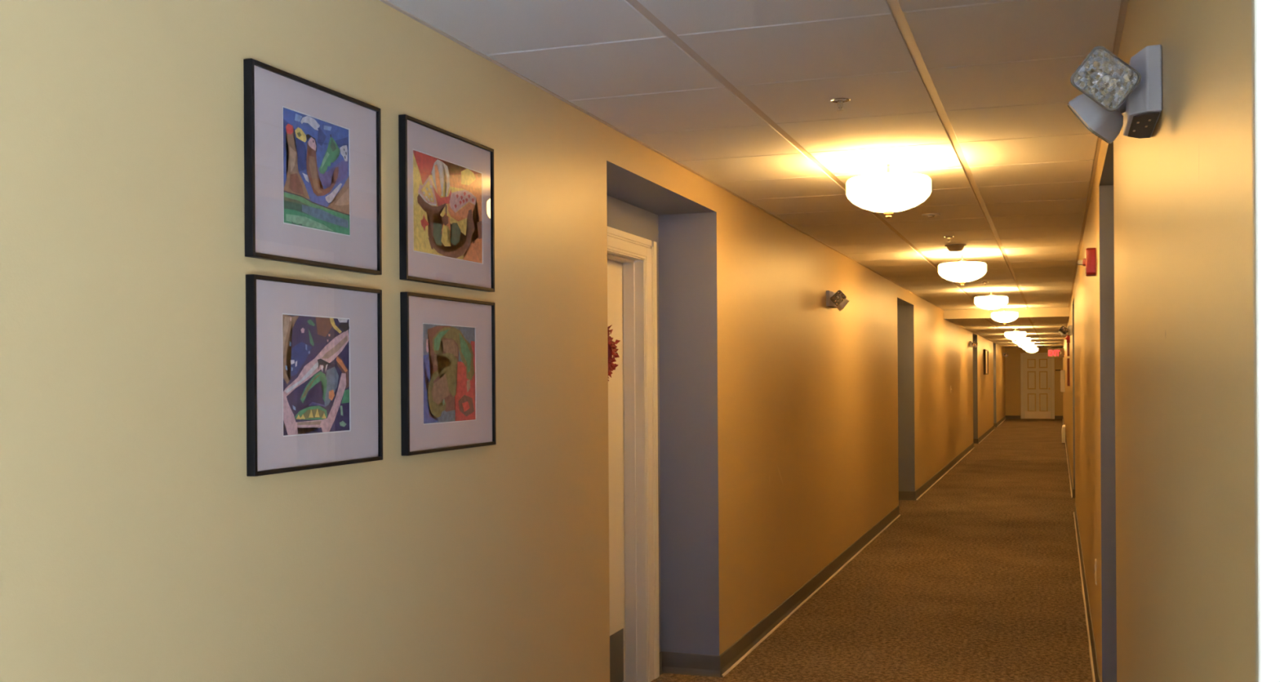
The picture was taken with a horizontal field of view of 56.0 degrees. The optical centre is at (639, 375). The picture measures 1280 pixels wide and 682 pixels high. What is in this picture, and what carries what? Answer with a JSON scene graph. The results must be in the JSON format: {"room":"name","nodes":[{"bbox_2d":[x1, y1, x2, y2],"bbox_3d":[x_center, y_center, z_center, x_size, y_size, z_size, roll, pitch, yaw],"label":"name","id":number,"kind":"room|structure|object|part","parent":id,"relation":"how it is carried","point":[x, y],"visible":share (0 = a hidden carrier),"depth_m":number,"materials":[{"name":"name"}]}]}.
{"room":"apartment building corridor","nodes":[
{"label":"apartment building corridor","id":0,"kind":"room"},
{"bbox_2d":[0,0,1005,681],"bbox_3d":[4.228,0.216,17.744,0.537,2.440,43.500,0,0,19],"label":"wall","id":1,"kind":"structure","parent":0,"point":[138,544],"depth_m":2.94,"materials":[{"name":"beige-yellow paint"}]},
{"bbox_2d":[243,57,382,275],"bbox_3d":[-0.711,-0.441,2.660,0.020,0.400,0.491,0,0,19],"label":"framed picture","id":2,"kind":"object","parent":1,"relation":"attached to","point":[313,151],"visible":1,"depth_m":2.63,"materials":[{"name":"black"}]},
{"bbox_2d":[283,107,349,235],"bbox_3d":[-0.712,-0.444,2.655,0.002,0.248,0.255,0,0,19],"label":"artwork","id":3,"kind":"object","parent":2,"relation":"attached to","point":[316,143],"depth_m":2.65,"materials":[{"name":"multicoloured paper"}]},
{"bbox_2d":[245,274,382,476],"bbox_3d":[-0.708,0.000,2.661,0.020,0.409,0.489,0,0,19],"label":"framed picture","id":4,"kind":"object","parent":1,"relation":"attached to","point":[314,369],"visible":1,"depth_m":2.63,"materials":[{"name":"black"}]},
{"bbox_2d":[282,314,349,435],"bbox_3d":[-0.711,0.000,2.651,0.003,0.260,0.257,0,0,19],"label":"artwork","id":5,"kind":"object","parent":4,"relation":"attached to","point":[316,347],"depth_m":2.64,"materials":[{"name":"multicoloured paper"}]},
{"bbox_2d":[398,114,494,292],"bbox_3d":[-0.511,-0.446,3.237,0.020,0.412,0.500,0,0,19],"label":"framed picture","id":6,"kind":"object","parent":1,"relation":"attached to","point":[446,195],"visible":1,"depth_m":3.21,"materials":[{"name":"black"}]},
{"bbox_2d":[413,150,482,263],"bbox_3d":[-0.512,-0.445,3.232,0.003,0.260,0.392,0,0,19],"label":"artwork","id":7,"kind":"object","parent":6,"relation":"attached to","point":[447,188],"depth_m":3.22,"materials":[{"name":"multicoloured paper"}]},
{"bbox_2d":[400,292,496,456],"bbox_3d":[-0.508,-0.004,3.239,0.020,0.410,0.498,0,0,19],"label":"framed picture","id":8,"kind":"object","parent":1,"relation":"attached to","point":[448,344],"visible":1,"depth_m":3.21,"materials":[{"name":"black"}]},
{"bbox_2d":[422,324,475,423],"bbox_3d":[-0.510,-0.004,3.231,0.002,0.262,0.299,0,0,19],"label":"artwork","id":9,"kind":"object","parent":8,"relation":"attached to","point":[449,350],"depth_m":3.23,"materials":[{"name":"multicoloured paper"}]},
{"bbox_2d":[607,226,659,681],"bbox_3d":[-0.182,0.410,5.309,0.170,2.107,1.156,0,0,19],"label":"door","id":10,"kind":"structure","parent":1,"relation":"in","point":[632,262],"depth_m":5.70,"materials":[{"name":"white wood"}]},
{"bbox_2d":[607,324,620,381],"bbox_3d":[-0.160,-0.096,5.378,0.071,0.265,0.270,0,0,19],"label":"wreath","id":11,"kind":"object","parent":10,"relation":"attached to","point":[612,348],"visible":0.27,"depth_m":5.45,"materials":[{"name":"red"}]},
{"bbox_3d":[-0.210,1.326,5.320,0.003,0.250,0.794,0,0,19],"label":"kick plate","id":12,"kind":"part","parent":10,"relation":"part of","materials":[{"name":"grey plastic"}]},
{"bbox_3d":[-0.117,-0.597,5.284,0.020,0.095,1.005,0,0,19],"label":"casing","id":13,"kind":"part","parent":10,"relation":"part of","materials":[{"name":"white wood"}]},
{"bbox_3d":[0.055,0.409,5.763,0.020,2.107,0.142,0,0,19],"label":"casing","id":14,"kind":"part","parent":10,"relation":"part of","materials":[{"name":"white wood"}]},
{"bbox_2d":[659,416,1006,677],"bbox_3d":[4.380,1.384,17.758,0.320,0.102,43.380,0,0,19],"label":"baseboard","id":15,"kind":"structure","parent":1,"relation":"attached to","point":[691,664],"depth_m":7.08,"materials":[{"name":"grey plastic"}]},
{"bbox_2d":[826,289,848,311],"bbox_3d":[1.433,-0.533,8.646,0.151,0.143,0.290,0,0,19],"label":"emergency light","id":16,"kind":"object","parent":1,"relation":"attached to","point":[838,300],"visible":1,"depth_m":8.56,"materials":[{"name":"white plastic"}]},
{"bbox_2d":[969,341,977,348],"bbox_3d":[6.322,-0.572,22.743,0.151,0.143,0.290,0,0,19],"label":"emergency light","id":17,"kind":"object","parent":1,"relation":"attached to","point":[974,344],"visible":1,"depth_m":22.66,"materials":[{"name":"white plastic"}]},
{"bbox_2d":[983,349,988,374],"bbox_3d":[7.894,-0.295,27.427,0.050,0.570,1.200,0,0,19],"label":"framed picture","id":18,"kind":"object","parent":1,"relation":"attached to","point":[985,351],"visible":1,"depth_m":26.88,"materials":[{"name":"brown"}]},
{"bbox_2d":[986,351,987,373],"bbox_3d":[7.882,-0.295,27.431,0.024,0.510,1.140,0,0,19],"label":"print","id":19,"kind":"object","parent":18,"relation":"attached to","point":[986,351],"depth_m":27.67,"materials":[{"name":"beige"}]},
{"bbox_2d":[943,307,1069,319],"bbox_3d":[5.226,-0.911,17.191,1.724,0.179,0.012,0,0,19],"label":"beam","id":20,"kind":"structure","parent":1,"relation":"attached to","point":[1037,312],"depth_m":17.15,"materials":[{"name":"beige paint"}]},
{"bbox_2d":[379,0,1128,310],"bbox_3d":[2.529,-0.958,9.414,1.724,0.051,16.450,0,0,19],"label":"ceiling","id":21,"kind":"structure","parent":0,"point":[972,96],"depth_m":4.01,"materials":[{"name":"tile"}]},
{"bbox_2d":[830,97,849,111],"bbox_3d":[0.669,-0.905,4.021,0.066,0.040,0.066,0,0,19],"label":"sprinkler head","id":22,"kind":"object","parent":21,"relation":"attached to","point":[839,101],"visible":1,"depth_m":4.02},
{"bbox_2d":[846,157,931,218],"bbox_3d":[1.068,-0.799,5.167,0.358,0.250,0.358,0,0,19],"label":"ceiling light","id":23,"kind":"object","parent":21,"relation":"attached to","point":[888,193],"visible":1,"depth_m":5.04,"materials":[{"name":"white glass"}]},
{"bbox_3d":[1.104,-0.799,5.154,0.240,0.214,0.276,0,0,19],"label":"stem","id":24,"kind":"part","parent":23,"relation":"part of","materials":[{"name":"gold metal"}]},
{"bbox_3d":[1.068,-0.773,5.167,0.358,0.144,0.358,0,0,19],"label":"lamp shade","id":25,"kind":"part","parent":23,"relation":"part of","materials":[{"name":"white glass"}]},
{"bbox_2d":[921,213,940,217],"bbox_3d":[1.679,-0.919,6.931,0.104,0.018,0.104,0,0,19],"label":"smoke detector","id":26,"kind":"object","parent":21,"relation":"attached to","point":[928,215],"visible":1,"depth_m":6.90,"materials":[{"name":"white plastic"}]},
{"bbox_2d":[943,235,953,242],"bbox_3d":[2.072,-0.914,8.065,0.066,0.040,0.066,0,0,19],"label":"sprinkler head","id":27,"kind":"object","parent":21,"relation":"attached to","point":[948,237],"visible":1,"depth_m":8.06},
{"bbox_2d":[944,244,966,252],"bbox_3d":[2.255,-0.907,8.594,0.148,0.049,0.148,0,0,19],"label":"smoke detector","id":28,"kind":"object","parent":21,"relation":"attached to","point":[951,247],"visible":1,"depth_m":8.55,"materials":[{"name":"grey plastic"}]},
{"bbox_2d":[937,252,986,285],"bbox_3d":[2.466,-0.808,9.198,0.358,0.250,0.358,0,0,19],"label":"ceiling light","id":29,"kind":"object","parent":21,"relation":"attached to","point":[961,272],"visible":1,"depth_m":9.07,"materials":[{"name":"white glass"}]},
{"bbox_3d":[2.466,-0.782,9.198,0.358,0.144,0.358,0,0,19],"label":"lamp shade","id":30,"kind":"part","parent":29,"relation":"part of","materials":[{"name":"white glass"}]},
{"bbox_2d":[974,288,1008,312],"bbox_3d":[3.865,-0.817,13.232,0.358,0.250,0.358,0,0,19],"label":"ceiling light","id":31,"kind":"object","parent":21,"relation":"attached to","point":[990,303],"visible":1,"depth_m":13.11,"materials":[{"name":"white glass"}]},
{"bbox_3d":[3.865,-0.791,13.232,0.358,0.144,0.358,0,0,19],"label":"lamp shade","id":32,"kind":"part","parent":31,"relation":"part of","materials":[{"name":"white glass"}]},
{"bbox_2d":[991,306,1017,324],"bbox_3d":[5.054,-0.824,16.662,0.358,0.250,0.358,0,0,19],"label":"ceiling light","id":33,"kind":"object","parent":21,"relation":"attached to","point":[1003,317],"visible":0.98,"depth_m":16.54,"materials":[{"name":"white glass"}]},
{"bbox_3d":[5.054,-0.798,16.662,0.358,0.144,0.358,0,0,19],"label":"lamp shade","id":34,"kind":"part","parent":33,"relation":"part of","materials":[{"name":"white glass"}]},
{"bbox_2d":[651,418,1093,681],"bbox_3d":[6.665,1.470,16.982,5.752,0.100,43.650,0,0,19],"label":"floor","id":35,"kind":"structure","parent":0,"point":[976,578],"depth_m":7.95,"materials":[{"name":"carpet"}]},
{"bbox_2d":[1061,425,1065,443],"bbox_3d":[8.936,1.236,25.375,0.072,0.339,1.000,0,0,19],"label":"baseboard heater","id":36,"kind":"object","parent":35,"relation":"on","point":[1063,430],"visible":1,"depth_m":24.90,"materials":[{"name":"white"}]},
{"bbox_2d":[944,316,1069,348],"bbox_3d":[8.822,-0.871,27.560,1.724,0.051,21.938,0,0,19],"label":"ceiling","id":37,"kind":"structure","parent":0,"point":[1044,333],"depth_m":21.53,"materials":[{"name":"paint"}]},
{"bbox_2d":[1004,327,1026,342],"bbox_3d":[6.529,-0.707,20.914,0.358,0.250,0.358,0,0,19],"label":"ceiling light","id":38,"kind":"object","parent":37,"relation":"attached to","point":[1015,335],"visible":1,"depth_m":20.79,"materials":[{"name":"white glass"}]},
{"bbox_3d":[6.529,-0.681,20.914,0.358,0.144,0.358,0,0,19],"label":"lamp shade","id":39,"kind":"part","parent":38,"relation":"part of","materials":[{"name":"white glass"}]},
{"bbox_2d":[1012,337,1031,346],"bbox_3d":[7.774,-0.715,24.504,0.358,0.250,0.358,0,0,19],"label":"ceiling light","id":40,"kind":"object","parent":37,"relation":"attached to","point":[1021,342],"visible":0.67,"depth_m":24.37,"materials":[{"name":"white glass"}]},
{"bbox_2d":[1017,342,1034,349],"bbox_3d":[9.019,-0.723,28.094,0.358,0.250,0.358,0,0,19],"label":"ceiling light","id":41,"kind":"object","parent":37,"relation":"attached to","point":[1030,344],"visible":0.6,"depth_m":27.97,"materials":[{"name":"white glass"}]},
{"bbox_2d":[1022,345,1036,351],"bbox_3d":[10.166,-0.730,31.401,0.358,0.250,0.358,0,0,19],"label":"ceiling light","id":42,"kind":"object","parent":37,"relation":"attached to","point":[1034,347],"visible":0.51,"depth_m":31.27,"materials":[{"name":"white glass"}]},
{"bbox_2d":[1026,347,1038,354],"bbox_3d":[11.280,-0.737,34.613,0.358,0.250,0.358,0,0,19],"label":"ceiling light","id":43,"kind":"object","parent":37,"relation":"attached to","point":[1037,348],"visible":0.56,"depth_m":34.50,"materials":[{"name":"white glass"}]},
{"bbox_2d":[1004,347,1062,419],"bbox_3d":[12.447,0.163,37.995,2.804,2.440,0.150,0,0,19],"label":"wall","id":44,"kind":"structure","parent":0,"point":[1012,362],"depth_m":38.07,"materials":[{"name":"paint"}]},
{"bbox_2d":[1005,415,1062,419],"bbox_3d":[12.428,1.332,37.917,1.724,0.102,0.014,0,0,19],"label":"baseboard","id":45,"kind":"structure","parent":44,"relation":"attached to","point":[1006,416],"depth_m":38.09,"materials":[{"name":"grey plastic"}]},
{"bbox_2d":[1020,352,1054,419],"bbox_3d":[12.527,0.338,37.888,1.010,2.088,0.158,0,0,19],"label":"door","id":46,"kind":"structure","parent":44,"relation":"in","point":[1024,391],"depth_m":37.88,"materials":[{"name":"white wood"}]},
{"bbox_3d":[12.084,0.341,38.030,0.079,2.088,0.020,0,0,19],"label":"casing","id":47,"kind":"part","parent":46,"relation":"part of","materials":[{"name":"brown"}]},
{"bbox_3d":[12.517,-0.679,37.877,0.923,0.052,0.020,0,0,19],"label":"casing","id":48,"kind":"part","parent":46,"relation":"part of","materials":[{"name":"brown"}]},
{"bbox_3d":[12.529,1.257,37.877,0.774,0.230,0.003,0,0,19],"label":"kick plate","id":49,"kind":"part","parent":46,"relation":"part of","materials":[{"name":"beige"}]},
{"bbox_3d":[12.963,0.336,37.725,0.079,2.088,0.020,0,0,19],"label":"casing","id":50,"kind":"part","parent":46,"relation":"part of","materials":[{"name":"brown"}]},
{"bbox_2d":[1062,0,1255,681],"bbox_3d":[7.157,0.197,19.288,0.537,2.440,38.665,0,0,19],"label":"wall","id":51,"kind":"structure","parent":0,"point":[1158,401],"depth_m":1.88,"materials":[{"name":"paint"}]},
{"bbox_2d":[1047,348,1064,357],"bbox_3d":[9.818,-0.525,28.369,0.374,0.215,0.048,0,0,19],"label":"exit sign","id":52,"kind":"object","parent":51,"relation":"attached to","point":[1052,353],"visible":0.98,"depth_m":28.35,"materials":[{"name":"red plastic"}]},
{"bbox_2d":[1060,370,1065,392],"bbox_3d":[9.734,0.138,27.700,0.103,0.500,0.320,0,0,19],"label":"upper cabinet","id":53,"kind":"object","parent":51,"relation":"attached to","point":[1062,372],"visible":1,"depth_m":27.55,"materials":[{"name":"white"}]},
{"bbox_2d":[1058,325,1071,337],"bbox_3d":[5.104,-0.521,14.434,0.151,0.143,0.290,0,0,19],"label":"emergency light","id":54,"kind":"object","parent":51,"relation":"attached to","point":[1064,331],"visible":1,"depth_m":14.33,"materials":[{"name":"white plastic"}]},
{"bbox_2d":[1063,335,1070,343],"bbox_3d":[5.855,-0.500,16.491,0.079,0.124,0.118,0,0,19],"label":"fire alarm","id":55,"kind":"object","parent":51,"relation":"attached to","point":[1068,339],"visible":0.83,"depth_m":16.43,"materials":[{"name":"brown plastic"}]},
{"bbox_2d":[1066,343,1069,356],"bbox_3d":[6.165,-0.432,17.310,0.032,0.315,0.450,0,0,19],"label":"framed picture","id":56,"kind":"object","parent":51,"relation":"attached to","point":[1068,344],"visible":0.44,"depth_m":17.10,"materials":[{"name":"red"}]},
{"bbox_2d":[1066,358,1070,386],"bbox_3d":[6.168,-0.042,17.310,0.032,0.395,0.450,0,0,19],"label":"framed picture","id":57,"kind":"object","parent":51,"relation":"attached to","point":[1068,359],"visible":0.98,"depth_m":17.10,"materials":[{"name":"red"}]},
{"bbox_2d":[1062,417,1100,681],"bbox_3d":[7.041,1.367,19.333,0.320,0.102,38.660,0,0,19],"label":"baseboard","id":58,"kind":"structure","parent":51,"relation":"attached to","point":[1092,651],"depth_m":7.59,"materials":[{"name":"grey plastic"}]},
{"bbox_2d":[1077,248,1095,276],"bbox_3d":[2.078,-0.525,5.597,0.079,0.124,0.118,0,0,19],"label":"fire alarm","id":59,"kind":"object","parent":51,"relation":"attached to","point":[1089,262],"visible":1,"depth_m":5.54,"materials":[{"name":"red plastic"}]},
{"bbox_2d":[1094,559,1097,585],"bbox_3d":[2.166,0.936,5.718,0.008,0.116,0.072,0,0,19],"label":"power outlet","id":60,"kind":"object","parent":51,"relation":"attached to","point":[1095,576],"visible":1,"depth_m":5.68,"materials":[{"name":"beige plastic"}]},
{"bbox_2d":[1066,44,1162,143],"bbox_3d":[0.851,-0.491,2.169,0.151,0.143,0.290,0,0,19],"label":"emergency light","id":61,"kind":"object","parent":51,"relation":"attached to","point":[1111,87],"visible":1,"depth_m":2.07,"materials":[{"name":"white plastic"}]},
{"bbox_3d":[0.802,-0.510,2.067,0.012,0.012,0.020,42,29,13],"label":"bulb","id":62,"kind":"part","parent":61,"relation":"part of","materials":[{"name":"beige"}]},
{"bbox_2d":[1251,0,1279,681],"bbox_3d":[0.821,0.268,1.014,0.541,2.380,0.018,0,0,19],"label":"trim","id":63,"kind":"structure","parent":51,"relation":"attached to","point":[1265,14],"depth_m":1.09,"materials":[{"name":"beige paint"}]}
]}

